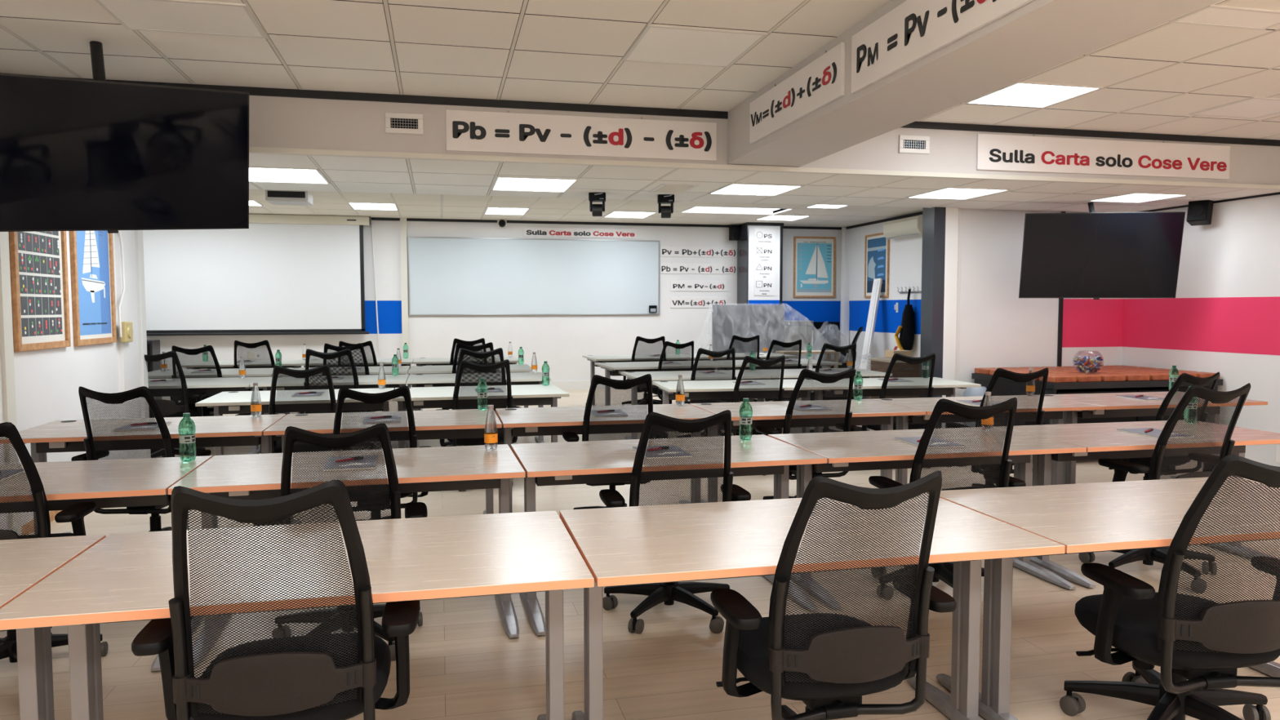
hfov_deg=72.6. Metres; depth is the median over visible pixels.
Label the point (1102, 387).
sideboard
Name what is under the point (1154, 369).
wooden block
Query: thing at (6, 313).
trim
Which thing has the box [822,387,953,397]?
cable tray
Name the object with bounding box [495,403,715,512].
table
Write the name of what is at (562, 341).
wall
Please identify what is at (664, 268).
sign
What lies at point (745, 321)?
plastic-covered object
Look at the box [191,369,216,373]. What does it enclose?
notebook
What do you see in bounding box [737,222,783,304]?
pillar
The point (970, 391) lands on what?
waste bin
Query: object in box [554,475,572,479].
power socket
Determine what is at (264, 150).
trim
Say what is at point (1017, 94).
recessed light
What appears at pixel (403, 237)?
trim
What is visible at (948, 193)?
recessed light
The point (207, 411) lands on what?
office chair
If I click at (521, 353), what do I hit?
water bottle
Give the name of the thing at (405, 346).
water bottle
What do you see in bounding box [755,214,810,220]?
recessed light
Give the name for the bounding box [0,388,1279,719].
floor
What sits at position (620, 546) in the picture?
table
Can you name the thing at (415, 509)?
office chair
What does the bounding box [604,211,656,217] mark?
recessed light
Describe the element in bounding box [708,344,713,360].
water bottle
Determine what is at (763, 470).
cable tray
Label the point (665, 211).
ceiling camera
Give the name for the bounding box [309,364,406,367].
cable tray
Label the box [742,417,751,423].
print
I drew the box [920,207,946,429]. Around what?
column
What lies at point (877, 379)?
notebook
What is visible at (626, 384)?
office chair
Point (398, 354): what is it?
water bottle
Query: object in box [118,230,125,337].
cable
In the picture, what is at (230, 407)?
power socket
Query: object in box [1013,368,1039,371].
wooden block
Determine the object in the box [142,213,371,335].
projection screen
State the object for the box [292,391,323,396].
notebook
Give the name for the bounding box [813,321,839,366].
panel
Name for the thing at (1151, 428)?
pen
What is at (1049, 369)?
wooden block
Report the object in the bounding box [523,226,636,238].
sign
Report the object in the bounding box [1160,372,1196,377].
wooden block
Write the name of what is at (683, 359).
cable tray
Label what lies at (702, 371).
notebook
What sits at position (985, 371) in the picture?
wooden block
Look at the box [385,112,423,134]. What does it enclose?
air vent
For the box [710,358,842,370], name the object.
table
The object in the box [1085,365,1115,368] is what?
wooden block
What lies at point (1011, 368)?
wooden block
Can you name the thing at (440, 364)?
cable tray
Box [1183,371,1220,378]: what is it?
wooden block
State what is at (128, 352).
pillar
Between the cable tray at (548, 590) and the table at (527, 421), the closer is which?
the cable tray at (548, 590)
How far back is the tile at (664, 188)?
7.37 m
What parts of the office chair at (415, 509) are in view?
armrest, arm, arm, frame, panel, arm, arm, armrest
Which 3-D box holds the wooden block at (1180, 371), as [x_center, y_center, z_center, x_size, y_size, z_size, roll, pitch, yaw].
[5.330,0.135,8.622,0.232,0.055,0.212,-1,3,-13]
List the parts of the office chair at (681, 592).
armrest, arm, arm, frame, panel, arm, arm, armrest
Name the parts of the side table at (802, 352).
leg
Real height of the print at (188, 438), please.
0.027 m
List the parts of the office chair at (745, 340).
frame, panel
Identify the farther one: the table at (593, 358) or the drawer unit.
the table at (593, 358)
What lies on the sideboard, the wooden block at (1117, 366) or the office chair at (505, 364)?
the wooden block at (1117, 366)
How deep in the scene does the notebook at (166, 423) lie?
5.10 m
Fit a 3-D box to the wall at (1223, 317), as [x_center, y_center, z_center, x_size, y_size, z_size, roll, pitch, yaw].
[6.526,-0.287,4.320,0.102,2.903,10.720,-1,3,-13]
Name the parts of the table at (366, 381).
leg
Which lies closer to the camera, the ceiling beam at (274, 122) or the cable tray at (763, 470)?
the cable tray at (763, 470)
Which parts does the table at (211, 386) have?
leg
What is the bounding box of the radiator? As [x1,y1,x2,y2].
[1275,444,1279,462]
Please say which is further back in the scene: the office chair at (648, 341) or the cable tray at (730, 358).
the cable tray at (730, 358)
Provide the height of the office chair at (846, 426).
1.051 m
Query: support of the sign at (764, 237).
attached to the pillar at (745, 245)
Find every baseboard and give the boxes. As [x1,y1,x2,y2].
[21,510,62,535]
[549,379,622,390]
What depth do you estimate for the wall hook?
14.46 m
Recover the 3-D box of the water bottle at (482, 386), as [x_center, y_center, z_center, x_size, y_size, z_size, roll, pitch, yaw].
[-1.086,0.234,6.013,0.071,0.220,0.071,-1,4,-22]
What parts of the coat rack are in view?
rail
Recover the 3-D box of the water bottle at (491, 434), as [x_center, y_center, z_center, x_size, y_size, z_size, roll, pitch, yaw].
[-0.740,0.334,4.330,0.066,0.220,0.066,-2,4,-31]
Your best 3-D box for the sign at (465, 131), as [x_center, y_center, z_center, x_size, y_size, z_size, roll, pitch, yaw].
[-0.379,-1.577,6.111,1.915,0.289,0.017,-1,3,-13]
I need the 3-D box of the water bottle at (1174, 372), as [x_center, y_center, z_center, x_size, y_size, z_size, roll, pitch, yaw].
[4.422,0.155,7.223,0.071,0.220,0.071,3,5,43]
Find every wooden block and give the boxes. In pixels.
[974,367,1003,374]
[989,368,1022,375]
[997,367,1028,369]
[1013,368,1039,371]
[1013,370,1028,373]
[1021,366,1048,368]
[1032,370,1062,372]
[1037,368,1064,370]
[1039,374,1075,382]
[1041,366,1072,368]
[1048,372,1080,374]
[1053,369,1084,372]
[1057,368,1085,370]
[1064,373,1101,382]
[1069,372,1105,374]
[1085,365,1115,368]
[1088,373,1125,381]
[1096,371,1126,373]
[1100,368,1128,371]
[1101,367,1134,368]
[1108,364,1133,367]
[1115,373,1149,381]
[1118,370,1151,373]
[1119,368,1154,371]
[1127,366,1153,368]
[1136,373,1168,380]
[1138,370,1169,373]
[1145,368,1170,370]
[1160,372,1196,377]
[1164,369,1196,372]
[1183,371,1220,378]
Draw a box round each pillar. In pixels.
[114,230,142,458]
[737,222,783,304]
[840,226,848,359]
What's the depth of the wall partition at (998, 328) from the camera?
9.20 m
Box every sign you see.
[445,109,716,160]
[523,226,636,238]
[659,245,736,257]
[659,262,736,274]
[670,280,727,291]
[670,296,727,307]
[749,42,844,143]
[754,227,774,295]
[851,0,1034,93]
[976,133,1230,179]
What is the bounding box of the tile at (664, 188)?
[648,183,699,193]
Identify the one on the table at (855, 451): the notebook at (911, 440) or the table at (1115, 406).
the notebook at (911, 440)
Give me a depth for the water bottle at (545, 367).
7.88 m
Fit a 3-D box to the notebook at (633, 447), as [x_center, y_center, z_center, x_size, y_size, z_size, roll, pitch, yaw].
[0.104,0.445,4.233,0.220,0.008,0.320,-1,3,-13]
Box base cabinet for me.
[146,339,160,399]
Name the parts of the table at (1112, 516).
leg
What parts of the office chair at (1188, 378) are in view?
arm post, seat, frame, panel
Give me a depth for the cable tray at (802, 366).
11.33 m
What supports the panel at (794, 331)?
on the floor
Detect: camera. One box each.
[497,219,506,226]
[588,192,605,216]
[657,194,674,217]
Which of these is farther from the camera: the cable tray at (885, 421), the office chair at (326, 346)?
the office chair at (326, 346)
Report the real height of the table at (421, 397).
0.732 m
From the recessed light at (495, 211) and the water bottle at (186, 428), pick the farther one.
the recessed light at (495, 211)
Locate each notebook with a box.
[0,469,24,480]
[114,422,171,431]
[148,379,175,383]
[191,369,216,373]
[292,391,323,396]
[322,454,377,471]
[363,415,400,423]
[476,387,503,392]
[591,409,628,417]
[632,444,692,458]
[700,371,725,374]
[732,381,763,385]
[786,404,831,411]
[814,369,842,372]
[877,378,911,382]
[894,436,964,448]
[955,400,998,405]
[1115,395,1164,400]
[1116,427,1194,438]
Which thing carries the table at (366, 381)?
on the floor
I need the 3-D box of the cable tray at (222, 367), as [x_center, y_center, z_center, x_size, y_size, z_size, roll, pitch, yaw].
[-5.144,0.114,11.425,1.227,0.090,0.220,-1,3,-13]
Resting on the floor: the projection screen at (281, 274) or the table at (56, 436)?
the table at (56, 436)
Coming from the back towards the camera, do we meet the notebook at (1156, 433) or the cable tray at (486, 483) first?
the notebook at (1156, 433)
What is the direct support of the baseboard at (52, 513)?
attached to the wall at (47, 382)
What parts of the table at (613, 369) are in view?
leg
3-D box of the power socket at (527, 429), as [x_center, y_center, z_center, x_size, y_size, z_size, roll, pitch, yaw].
[-0.703,0.449,5.649,0.080,0.035,0.025,-1,3,-13]
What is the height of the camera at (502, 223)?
0.200 m
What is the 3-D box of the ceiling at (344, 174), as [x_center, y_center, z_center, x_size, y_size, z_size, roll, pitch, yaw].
[0.694,-1.487,7.400,9.860,0.051,1.940,-1,3,-13]
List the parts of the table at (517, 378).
leg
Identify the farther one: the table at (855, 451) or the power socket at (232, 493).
the table at (855, 451)
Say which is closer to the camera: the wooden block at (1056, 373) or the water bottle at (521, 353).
the wooden block at (1056, 373)
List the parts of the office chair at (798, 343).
frame, panel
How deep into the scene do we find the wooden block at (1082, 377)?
7.99 m
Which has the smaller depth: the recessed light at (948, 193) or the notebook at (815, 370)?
the recessed light at (948, 193)
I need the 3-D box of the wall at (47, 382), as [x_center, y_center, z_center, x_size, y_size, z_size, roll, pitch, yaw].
[-3.227,-0.151,2.255,0.120,2.903,11.050,-1,3,-13]
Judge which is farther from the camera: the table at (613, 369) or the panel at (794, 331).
the panel at (794, 331)
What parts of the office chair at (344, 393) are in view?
frame, panel, seat, arm post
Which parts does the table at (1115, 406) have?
leg, leg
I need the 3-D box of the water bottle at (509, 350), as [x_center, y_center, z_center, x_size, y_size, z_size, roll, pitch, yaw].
[-1.862,-0.151,12.513,0.066,0.220,0.066,-2,4,-30]
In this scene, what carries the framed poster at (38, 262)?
attached to the wall at (47, 382)
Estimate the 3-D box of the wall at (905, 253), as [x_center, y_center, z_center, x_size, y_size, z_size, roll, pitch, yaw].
[4.661,-0.845,13.057,0.102,2.987,6.980,-1,3,-13]
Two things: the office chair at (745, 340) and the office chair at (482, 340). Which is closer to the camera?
the office chair at (482, 340)
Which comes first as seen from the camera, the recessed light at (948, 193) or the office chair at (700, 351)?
the recessed light at (948, 193)
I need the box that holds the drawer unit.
[869,357,919,399]
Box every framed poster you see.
[8,231,71,351]
[69,230,116,346]
[793,235,835,297]
[864,232,889,297]
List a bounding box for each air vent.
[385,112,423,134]
[898,134,929,154]
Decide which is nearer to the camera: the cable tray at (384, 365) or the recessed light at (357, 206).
the cable tray at (384, 365)
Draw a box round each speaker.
[728,224,739,240]
[1186,200,1213,226]
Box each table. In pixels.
[0,413,285,534]
[0,455,212,671]
[0,510,594,719]
[0,534,106,719]
[147,367,287,414]
[147,377,266,453]
[168,444,525,667]
[181,359,305,413]
[195,387,394,455]
[249,374,408,448]
[263,408,502,524]
[278,365,409,415]
[297,357,413,387]
[391,384,568,448]
[406,372,551,447]
[408,364,531,410]
[412,356,518,410]
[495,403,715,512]
[510,434,826,635]
[559,492,1065,719]
[582,354,700,405]
[594,360,732,405]
[620,369,771,439]
[652,378,829,437]
[686,352,797,400]
[689,399,925,502]
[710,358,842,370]
[744,368,892,431]
[768,426,1086,608]
[775,350,839,368]
[804,377,981,432]
[871,395,1105,484]
[928,475,1279,719]
[994,419,1279,587]
[1033,391,1267,484]
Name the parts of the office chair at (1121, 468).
arm post, arm, armrest, arm, arm, arm, lumbar plate, frame, panel, armrest, arm post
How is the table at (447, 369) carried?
on the floor
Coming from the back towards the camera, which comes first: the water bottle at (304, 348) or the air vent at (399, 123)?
the water bottle at (304, 348)
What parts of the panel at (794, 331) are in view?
lid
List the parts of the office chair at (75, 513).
arm, lumbar plate, arm, panel, frame, seat, armrest, arm, arm post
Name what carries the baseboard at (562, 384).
attached to the wall at (562, 341)
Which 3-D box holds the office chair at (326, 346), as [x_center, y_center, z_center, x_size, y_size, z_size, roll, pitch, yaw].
[-3.217,0.331,9.662,0.730,1.062,0.745,2,4,35]
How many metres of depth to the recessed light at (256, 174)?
6.63 m
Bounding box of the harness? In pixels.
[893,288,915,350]
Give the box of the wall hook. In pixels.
[894,302,898,312]
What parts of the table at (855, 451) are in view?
leg, leg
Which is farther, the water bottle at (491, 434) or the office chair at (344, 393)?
the office chair at (344, 393)
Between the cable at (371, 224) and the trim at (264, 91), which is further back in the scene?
the cable at (371, 224)
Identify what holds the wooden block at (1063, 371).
on the sideboard
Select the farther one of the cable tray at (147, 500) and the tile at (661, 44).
the tile at (661, 44)
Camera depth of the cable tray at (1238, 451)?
4.80 m
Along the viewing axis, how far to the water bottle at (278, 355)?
10.15 m
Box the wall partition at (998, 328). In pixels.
[957,208,1123,424]
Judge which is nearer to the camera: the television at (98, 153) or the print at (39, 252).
the television at (98, 153)
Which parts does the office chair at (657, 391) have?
seat, frame, panel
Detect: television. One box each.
[0,40,248,233]
[1018,202,1185,299]
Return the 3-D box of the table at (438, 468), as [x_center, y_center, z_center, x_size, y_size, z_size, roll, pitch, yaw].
[-1.262,0.832,3.974,1.392,0.730,0.790,-1,4,-14]
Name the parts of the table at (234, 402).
leg, leg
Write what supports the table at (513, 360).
on the floor
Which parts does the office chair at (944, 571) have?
armrest, arm, arm, frame, arm, panel, armrest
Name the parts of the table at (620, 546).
leg, leg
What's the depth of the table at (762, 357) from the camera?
12.88 m
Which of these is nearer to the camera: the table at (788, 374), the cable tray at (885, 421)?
the cable tray at (885, 421)
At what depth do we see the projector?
9.12 m
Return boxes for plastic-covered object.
[711,304,784,368]
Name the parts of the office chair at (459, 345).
panel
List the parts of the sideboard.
door, door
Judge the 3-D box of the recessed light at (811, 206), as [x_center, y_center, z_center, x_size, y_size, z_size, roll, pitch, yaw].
[2.772,-2.278,12.904,0.516,0.012,0.419,-1,3,-13]
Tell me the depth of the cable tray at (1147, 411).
6.63 m
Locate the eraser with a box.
[648,305,657,312]
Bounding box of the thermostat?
[120,321,133,342]
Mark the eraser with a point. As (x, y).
(652, 308)
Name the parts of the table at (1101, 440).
leg, leg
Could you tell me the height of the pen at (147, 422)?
0.014 m
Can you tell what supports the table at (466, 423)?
on the floor
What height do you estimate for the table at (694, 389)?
0.732 m
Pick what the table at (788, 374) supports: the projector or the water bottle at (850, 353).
the water bottle at (850, 353)
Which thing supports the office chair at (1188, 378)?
on the floor
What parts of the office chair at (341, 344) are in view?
panel, frame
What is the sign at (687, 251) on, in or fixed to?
attached to the wall at (562, 341)
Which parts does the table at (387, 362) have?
leg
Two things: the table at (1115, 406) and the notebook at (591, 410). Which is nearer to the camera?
the notebook at (591, 410)
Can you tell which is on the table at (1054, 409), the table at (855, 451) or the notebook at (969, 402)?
the notebook at (969, 402)
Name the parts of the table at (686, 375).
leg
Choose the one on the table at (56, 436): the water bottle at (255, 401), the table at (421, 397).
the water bottle at (255, 401)
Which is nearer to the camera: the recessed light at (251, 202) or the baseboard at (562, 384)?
the recessed light at (251, 202)
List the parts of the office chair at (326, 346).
panel, frame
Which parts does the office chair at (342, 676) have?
armrest, arm post, panel, frame, lumbar plate, seat, arm post, armrest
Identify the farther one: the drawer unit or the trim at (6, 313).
the drawer unit
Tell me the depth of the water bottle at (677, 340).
13.15 m
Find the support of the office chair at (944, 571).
on the floor
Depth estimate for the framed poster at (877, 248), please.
15.12 m
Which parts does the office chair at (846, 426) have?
armrest, arm, seat, frame, panel, armrest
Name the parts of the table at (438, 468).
leg, leg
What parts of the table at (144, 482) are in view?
leg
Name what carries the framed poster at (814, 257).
attached to the wall at (562, 341)
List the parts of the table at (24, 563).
leg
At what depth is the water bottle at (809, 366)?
8.51 m
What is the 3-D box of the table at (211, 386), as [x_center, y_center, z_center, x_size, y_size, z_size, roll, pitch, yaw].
[-4.402,0.573,8.395,1.387,0.732,0.920,-1,3,-13]
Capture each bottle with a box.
[160,351,167,371]
[177,413,195,461]
[202,344,208,361]
[239,355,245,377]
[250,382,262,417]
[275,349,281,366]
[302,343,306,359]
[377,363,386,388]
[391,354,399,375]
[396,348,401,366]
[403,342,408,358]
[477,377,487,409]
[484,404,497,449]
[507,342,512,357]
[518,346,524,364]
[531,351,537,372]
[542,360,549,385]
[675,339,679,354]
[675,374,684,405]
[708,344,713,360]
[739,398,752,439]
[749,350,755,369]
[763,338,767,353]
[806,342,812,359]
[806,356,813,379]
[846,349,852,368]
[853,371,862,399]
[921,360,928,377]
[981,391,993,431]
[1026,368,1035,395]
[1168,365,1178,391]
[1183,386,1198,422]
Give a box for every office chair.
[0,422,108,662]
[71,386,211,531]
[131,480,419,719]
[144,351,206,457]
[169,345,222,416]
[233,340,283,415]
[253,422,427,661]
[259,364,346,453]
[300,348,375,450]
[322,342,369,411]
[332,386,431,520]
[337,340,382,412]
[436,359,521,491]
[442,337,487,408]
[444,347,506,445]
[452,342,495,373]
[562,373,668,509]
[599,409,751,633]
[622,336,666,404]
[652,341,693,404]
[675,347,737,437]
[710,470,956,719]
[711,355,789,475]
[717,334,759,402]
[755,368,862,499]
[763,339,801,401]
[801,342,856,432]
[826,326,862,368]
[862,352,935,468]
[868,397,1026,599]
[942,367,1048,490]
[1059,454,1279,719]
[1078,382,1250,593]
[1108,372,1219,479]
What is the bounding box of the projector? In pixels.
[265,189,312,205]
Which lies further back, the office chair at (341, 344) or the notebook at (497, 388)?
the office chair at (341, 344)
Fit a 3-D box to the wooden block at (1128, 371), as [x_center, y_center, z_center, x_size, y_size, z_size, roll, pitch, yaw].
[4.816,0.142,8.504,0.232,0.055,0.212,-1,3,-13]
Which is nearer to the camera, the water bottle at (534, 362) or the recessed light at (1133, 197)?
the recessed light at (1133, 197)
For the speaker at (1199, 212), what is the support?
attached to the wall at (1223, 317)
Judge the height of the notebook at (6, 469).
0.008 m
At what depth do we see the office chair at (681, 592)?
3.79 m
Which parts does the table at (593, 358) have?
leg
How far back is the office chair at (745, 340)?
12.23 m
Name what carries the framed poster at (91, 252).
attached to the wall at (47, 382)
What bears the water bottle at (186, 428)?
on the table at (144, 482)
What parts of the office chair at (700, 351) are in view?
lumbar plate, frame, panel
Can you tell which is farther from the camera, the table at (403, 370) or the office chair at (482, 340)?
the office chair at (482, 340)
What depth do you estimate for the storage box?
13.24 m
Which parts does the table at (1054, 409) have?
leg, leg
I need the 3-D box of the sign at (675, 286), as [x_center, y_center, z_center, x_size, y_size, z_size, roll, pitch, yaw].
[1.067,-1.348,15.779,1.069,0.205,0.016,-1,3,-13]
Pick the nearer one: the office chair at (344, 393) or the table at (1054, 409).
the office chair at (344, 393)
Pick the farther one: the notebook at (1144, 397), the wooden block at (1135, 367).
the wooden block at (1135, 367)
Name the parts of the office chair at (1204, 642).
lever, arm, arm post, armrest, arm, arm, seat, arm, frame, panel, lumbar plate, arm, armrest, arm post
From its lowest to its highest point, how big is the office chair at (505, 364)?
1.035 m
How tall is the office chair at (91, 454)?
1.023 m
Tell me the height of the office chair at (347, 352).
1.063 m
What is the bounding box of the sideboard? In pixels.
[971,373,1222,426]
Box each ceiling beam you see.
[248,95,1279,185]
[727,0,1222,166]
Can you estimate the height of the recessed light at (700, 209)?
0.228 m
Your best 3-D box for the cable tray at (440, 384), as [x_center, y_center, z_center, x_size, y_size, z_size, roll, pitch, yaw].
[-1.671,0.253,9.014,1.237,0.090,0.202,-1,3,-13]
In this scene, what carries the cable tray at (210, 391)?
on the table at (211, 386)
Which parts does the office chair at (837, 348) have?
seat, frame, panel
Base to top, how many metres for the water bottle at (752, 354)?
0.220 m
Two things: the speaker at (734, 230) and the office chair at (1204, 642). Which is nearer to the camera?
the office chair at (1204, 642)
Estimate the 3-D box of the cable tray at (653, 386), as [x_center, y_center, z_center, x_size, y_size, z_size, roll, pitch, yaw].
[0.570,0.232,9.312,1.237,0.090,0.202,-1,3,-13]
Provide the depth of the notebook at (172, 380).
8.29 m
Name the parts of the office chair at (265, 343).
arm, panel, frame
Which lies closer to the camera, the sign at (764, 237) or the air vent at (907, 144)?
the air vent at (907, 144)
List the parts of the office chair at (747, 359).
armrest, frame, panel, armrest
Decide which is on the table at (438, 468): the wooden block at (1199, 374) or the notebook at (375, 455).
the notebook at (375, 455)
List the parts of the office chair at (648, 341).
panel, frame, arm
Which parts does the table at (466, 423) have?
leg, leg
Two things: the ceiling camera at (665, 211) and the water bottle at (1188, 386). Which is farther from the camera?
the ceiling camera at (665, 211)
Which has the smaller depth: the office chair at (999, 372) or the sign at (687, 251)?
the office chair at (999, 372)
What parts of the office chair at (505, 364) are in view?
arm post, seat, frame, panel, lumbar plate, arm post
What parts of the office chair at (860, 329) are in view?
arm post, panel, frame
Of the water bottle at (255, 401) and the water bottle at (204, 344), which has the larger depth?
the water bottle at (204, 344)
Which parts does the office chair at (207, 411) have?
lumbar plate, seat, panel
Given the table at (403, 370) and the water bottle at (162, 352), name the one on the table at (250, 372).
the water bottle at (162, 352)
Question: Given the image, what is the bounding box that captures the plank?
[859,278,882,369]
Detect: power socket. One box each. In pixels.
[48,441,66,448]
[228,405,239,410]
[228,490,249,496]
[413,400,423,405]
[424,384,432,386]
[524,426,537,432]
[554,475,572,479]
[732,420,739,426]
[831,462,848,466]
[923,414,931,419]
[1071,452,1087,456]
[1093,409,1104,414]
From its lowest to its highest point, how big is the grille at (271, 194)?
0.065 m
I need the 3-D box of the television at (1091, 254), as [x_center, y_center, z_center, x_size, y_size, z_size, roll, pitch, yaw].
[4.407,-1.057,8.399,1.443,0.949,0.276,0,3,6]
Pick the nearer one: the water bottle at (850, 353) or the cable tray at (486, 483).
the cable tray at (486, 483)
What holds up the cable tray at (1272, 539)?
on the table at (1112, 516)
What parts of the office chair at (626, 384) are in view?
armrest, arm, frame, panel, armrest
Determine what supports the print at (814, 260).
attached to the framed poster at (814, 257)
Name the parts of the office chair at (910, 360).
arm post, seat, frame, panel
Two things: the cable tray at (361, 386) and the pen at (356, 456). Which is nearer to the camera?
the pen at (356, 456)
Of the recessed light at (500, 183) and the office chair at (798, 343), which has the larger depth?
the office chair at (798, 343)
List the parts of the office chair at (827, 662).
lever, armrest, arm post, arm, seat, lumbar plate, frame, panel, arm post, armrest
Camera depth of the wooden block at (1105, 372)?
8.39 m
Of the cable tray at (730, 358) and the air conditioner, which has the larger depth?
the air conditioner
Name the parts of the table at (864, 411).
leg, leg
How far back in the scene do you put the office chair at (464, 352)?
8.26 m
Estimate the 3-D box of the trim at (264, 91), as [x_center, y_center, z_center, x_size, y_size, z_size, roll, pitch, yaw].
[0.919,-1.782,6.399,9.860,0.050,0.014,-1,3,-13]
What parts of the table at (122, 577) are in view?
leg, leg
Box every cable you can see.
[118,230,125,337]
[371,224,380,355]
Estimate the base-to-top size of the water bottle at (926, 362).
0.220 m
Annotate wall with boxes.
[0,231,122,529]
[146,220,841,398]
[847,214,922,370]
[1121,194,1279,466]
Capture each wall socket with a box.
[246,351,254,359]
[254,351,262,359]
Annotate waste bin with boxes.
[963,386,986,426]
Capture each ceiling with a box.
[0,0,1279,139]
[248,153,1279,212]
[248,189,922,226]
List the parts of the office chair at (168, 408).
arm, panel, frame, lumbar plate, seat, arm, armrest, arm post, arm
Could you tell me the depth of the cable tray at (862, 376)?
9.45 m
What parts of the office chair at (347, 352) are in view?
panel, frame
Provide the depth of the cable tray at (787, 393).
7.96 m
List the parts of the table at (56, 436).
leg, leg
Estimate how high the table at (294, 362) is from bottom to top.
0.732 m
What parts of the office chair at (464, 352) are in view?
arm, frame, panel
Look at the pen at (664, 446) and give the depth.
4.25 m
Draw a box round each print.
[17,231,62,337]
[75,230,111,335]
[184,435,195,442]
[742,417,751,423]
[796,243,831,292]
[866,236,886,293]
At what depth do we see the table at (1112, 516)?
3.00 m
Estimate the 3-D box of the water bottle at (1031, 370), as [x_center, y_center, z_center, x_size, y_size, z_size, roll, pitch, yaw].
[3.111,0.173,6.943,0.066,0.220,0.066,2,4,29]
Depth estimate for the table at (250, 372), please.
9.56 m
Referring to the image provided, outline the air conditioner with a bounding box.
[883,215,922,239]
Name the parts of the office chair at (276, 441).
lumbar plate, seat, panel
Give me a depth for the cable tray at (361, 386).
8.66 m
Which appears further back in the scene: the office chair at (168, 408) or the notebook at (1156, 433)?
the office chair at (168, 408)
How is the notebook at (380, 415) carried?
on the table at (466, 423)
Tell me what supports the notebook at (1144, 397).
on the table at (1115, 406)
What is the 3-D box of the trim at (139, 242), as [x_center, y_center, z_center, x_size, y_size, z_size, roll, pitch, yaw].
[-4.436,-0.243,7.640,0.170,2.450,0.120,-1,3,-13]
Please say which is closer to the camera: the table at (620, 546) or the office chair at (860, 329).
the table at (620, 546)
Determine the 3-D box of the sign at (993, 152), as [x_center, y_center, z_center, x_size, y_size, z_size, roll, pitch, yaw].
[3.789,-1.650,7.062,2.381,0.293,0.023,-1,3,-13]
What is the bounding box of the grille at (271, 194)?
[267,191,305,198]
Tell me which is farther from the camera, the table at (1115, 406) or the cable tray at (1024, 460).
the table at (1115, 406)
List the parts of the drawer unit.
drawer, drawer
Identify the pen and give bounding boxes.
[130,422,156,425]
[336,456,363,462]
[646,445,669,450]
[1144,427,1153,432]
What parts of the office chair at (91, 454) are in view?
armrest, panel, frame, arm, armrest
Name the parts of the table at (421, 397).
leg, leg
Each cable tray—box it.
[0,494,170,513]
[35,435,261,453]
[80,590,549,625]
[149,386,249,396]
[151,376,267,378]
[194,365,293,368]
[209,479,500,499]
[218,402,382,414]
[266,383,399,391]
[293,428,484,444]
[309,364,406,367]
[403,397,552,408]
[416,381,539,386]
[420,362,512,365]
[511,423,675,436]
[535,465,783,486]
[595,359,686,366]
[610,367,714,376]
[637,378,749,387]
[669,390,807,399]
[701,358,773,360]
[717,416,890,429]
[724,365,821,369]
[773,376,869,379]
[812,454,1030,472]
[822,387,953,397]
[908,411,1062,423]
[1022,538,1279,557]
[1051,445,1245,461]
[1077,406,1220,417]
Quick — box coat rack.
[897,286,921,293]
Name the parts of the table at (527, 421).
leg, leg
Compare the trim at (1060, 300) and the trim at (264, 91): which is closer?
the trim at (264, 91)
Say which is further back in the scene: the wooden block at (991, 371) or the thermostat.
the wooden block at (991, 371)
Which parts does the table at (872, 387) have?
leg, leg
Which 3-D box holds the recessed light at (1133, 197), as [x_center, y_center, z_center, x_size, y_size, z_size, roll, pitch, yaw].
[4.611,-1.506,8.090,0.577,0.012,0.586,-1,3,-13]
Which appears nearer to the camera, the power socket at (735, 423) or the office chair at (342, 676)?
the office chair at (342, 676)
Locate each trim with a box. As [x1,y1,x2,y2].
[0,231,22,535]
[57,76,1279,146]
[134,230,151,457]
[248,146,1279,190]
[371,211,922,229]
[400,217,408,386]
[941,207,961,428]
[1057,211,1066,366]
[1137,191,1279,212]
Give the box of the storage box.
[884,350,911,357]
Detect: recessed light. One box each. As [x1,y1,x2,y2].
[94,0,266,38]
[248,166,330,183]
[248,200,262,205]
[347,202,398,210]
[484,207,529,214]
[490,176,578,192]
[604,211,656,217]
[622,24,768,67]
[680,205,795,214]
[708,182,803,195]
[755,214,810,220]
[805,204,846,208]
[906,186,1010,199]
[964,81,1103,107]
[1087,192,1189,202]
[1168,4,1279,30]
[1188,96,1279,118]
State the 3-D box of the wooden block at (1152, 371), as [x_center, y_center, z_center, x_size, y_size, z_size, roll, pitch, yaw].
[5.073,0.138,8.563,0.232,0.055,0.212,-1,3,-13]
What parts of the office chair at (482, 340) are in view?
frame, panel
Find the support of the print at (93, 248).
attached to the framed poster at (91, 252)
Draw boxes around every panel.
[784,320,813,359]
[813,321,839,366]
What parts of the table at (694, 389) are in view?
leg, leg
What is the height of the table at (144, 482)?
0.730 m
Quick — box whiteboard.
[407,236,659,315]
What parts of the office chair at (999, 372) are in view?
armrest, arm, frame, panel, armrest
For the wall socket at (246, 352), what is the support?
attached to the wall at (562, 341)
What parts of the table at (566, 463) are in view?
leg, leg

